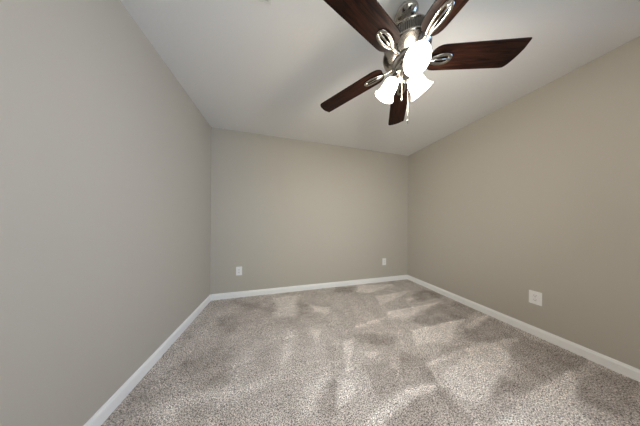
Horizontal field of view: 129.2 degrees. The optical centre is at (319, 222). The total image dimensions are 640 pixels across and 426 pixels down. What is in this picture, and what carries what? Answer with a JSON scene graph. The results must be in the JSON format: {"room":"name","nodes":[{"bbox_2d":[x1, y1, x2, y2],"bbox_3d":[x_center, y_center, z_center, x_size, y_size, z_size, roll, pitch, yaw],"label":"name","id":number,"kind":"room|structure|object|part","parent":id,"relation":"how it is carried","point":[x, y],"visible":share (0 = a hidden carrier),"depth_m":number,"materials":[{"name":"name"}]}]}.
{"room":"empty bedroom","nodes":[
{"label":"empty bedroom","id":0,"kind":"room"},
{"bbox_2d":[0,0,210,425],"bbox_3d":[-1.166,-0.124,0.498,0.120,2.440,3.612,0,0,-15],"label":"wall","id":1,"kind":"structure","parent":0,"point":[105,156],"depth_m":0.77,"materials":[{"name":"beige paint"}]},
{"bbox_2d":[83,294,210,425],"bbox_3d":[-1.109,1.054,0.515,0.014,0.085,3.372,0,0,-15],"label":"baseboard","id":2,"kind":"structure","parent":1,"relation":"attached to","point":[114,401],"depth_m":1.04,"materials":[{"name":"white paint"}]},
{"bbox_2d":[210,127,407,293],"bbox_3d":[0.085,-0.116,2.637,3.396,2.440,0.120,0,0,-15],"label":"wall","id":3,"kind":"structure","parent":0,"point":[285,211],"depth_m":2.47,"materials":[{"name":"beige paint"}]},
{"bbox_2d":[236,266,241,275],"bbox_3d":[-1.189,0.708,2.233,0.080,0.128,0.009,0,0,-15],"label":"electrical outlet","id":4,"kind":"object","parent":3,"relation":"attached to","point":[238,269],"visible":1,"depth_m":2.23,"materials":[{"name":"white plastic"}]},
{"bbox_2d":[211,275,406,300],"bbox_3d":[0.094,1.062,2.572,3.369,0.085,0.014,0,0,-15],"label":"baseboard","id":5,"kind":"structure","parent":3,"relation":"attached to","point":[229,295],"depth_m":2.46,"materials":[{"name":"white paint"}]},
{"bbox_2d":[101,279,639,425],"bbox_3d":[0.525,1.130,0.949,3.396,0.054,3.372,0,0,-15],"label":"floor","id":6,"kind":"structure","parent":0,"point":[406,352],"depth_m":1.13,"materials":[{"name":"beige carpet"}]},
{"bbox_2d":[120,0,639,155],"bbox_3d":[0.541,-1.383,0.949,3.636,0.100,3.612,0,0,-15],"label":"ceiling","id":7,"kind":"structure","parent":0,"point":[249,66],"depth_m":1.24,"materials":[{"name":"white paint"}]},
{"bbox_2d":[257,0,269,4],"bbox_3d":[-0.425,-1.335,0.792,0.308,0.008,0.204,0,0,-15],"label":"ceiling vent","id":8,"kind":"object","parent":7,"relation":"in","point":[263,1],"visible":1,"depth_m":0.91,"materials":[{"name":"white metal"}]},
{"bbox_2d":[320,0,531,124],"bbox_3d":[0.545,-0.989,0.903,1.262,0.688,1.218,0,0,-15],"label":"ceiling fan","id":9,"kind":"object","parent":7,"relation":"hanging from","point":[405,42],"visible":1,"depth_m":0.88,"materials":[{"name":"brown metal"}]},
{"bbox_3d":[0.230,-1.018,1.201,0.517,0.007,0.143,0,8,40],"label":"fan blade","id":10,"kind":"part","parent":9,"relation":"part of","materials":[{"name":"brown wood"}]},
{"bbox_3d":[0.201,-1.018,0.735,0.517,0.007,0.143,0,8,-32],"label":"fan blade","id":11,"kind":"part","parent":9,"relation":"part of","materials":[{"name":"brown wood"}]},
{"bbox_3d":[0.458,-0.892,1.011,0.134,0.104,0.134,0,35,-51],"label":"lamp shade","id":12,"kind":"part","parent":9,"relation":"part of","materials":[{"name":"white glass"}]},
{"bbox_3d":[0.681,-1.015,1.318,0.143,0.007,0.517,-8,-3,21],"label":"fan blade","id":13,"kind":"part","parent":9,"relation":"part of","materials":[{"name":"brown wood"}]},
{"bbox_2d":[406,56,412,69],"bbox_3d":[0.529,-0.945,0.904,0.058,0.058,0.062,0,39,8],"label":"shade","id":14,"kind":"object","parent":9,"relation":"attached to","point":[408,67],"depth_m":0.89,"materials":[{"name":"white glass"}]},
{"bbox_3d":[0.521,-0.902,0.851,0.048,0.048,0.076,0,39,8],"label":"bulb","id":15,"kind":"part","parent":9,"relation":"part of","materials":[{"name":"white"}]},
{"bbox_3d":[0.520,-0.897,0.845,0.134,0.134,0.104,0,39,8],"label":"lamp shade","id":16,"kind":"part","parent":9,"relation":"part of","materials":[{"name":"white glass"}]},
{"bbox_3d":[0.632,-0.896,0.988,0.104,0.134,0.134,41,-14,-17],"label":"lamp shade","id":17,"kind":"part","parent":9,"relation":"part of","materials":[{"name":"white glass"}]},
{"bbox_3d":[0.635,-1.016,0.565,0.143,0.007,0.517,8,-2,-14],"label":"fan blade","id":18,"kind":"part","parent":9,"relation":"part of","materials":[{"name":"brown wood"}]},
{"bbox_3d":[0.931,-1.014,0.925,0.517,0.007,0.143,0,-8,4],"label":"fan blade","id":19,"kind":"part","parent":9,"relation":"part of","materials":[{"name":"brown wood"}]},
{"bbox_2d":[407,36,639,368],"bbox_3d":[2.232,-0.102,1.400,0.120,2.440,3.612,0,0,-15],"label":"wall","id":20,"kind":"structure","parent":0,"point":[540,192],"depth_m":1.42,"materials":[{"name":"beige paint"}]},
{"bbox_2d":[407,275,639,381],"bbox_3d":[2.160,1.075,1.383,0.014,0.085,3.372,0,0,-15],"label":"baseboard","id":21,"kind":"structure","parent":20,"relation":"attached to","point":[617,366],"depth_m":1.42,"materials":[{"name":"white paint"}]},
{"bbox_2d":[529,290,541,305],"bbox_3d":[2.132,0.743,1.506,0.009,0.128,0.080,0,0,-15],"label":"electrical outlet","id":22,"kind":"object","parent":20,"relation":"attached to","point":[535,297],"visible":1,"depth_m":1.50,"materials":[{"name":"white plastic"}]}
]}

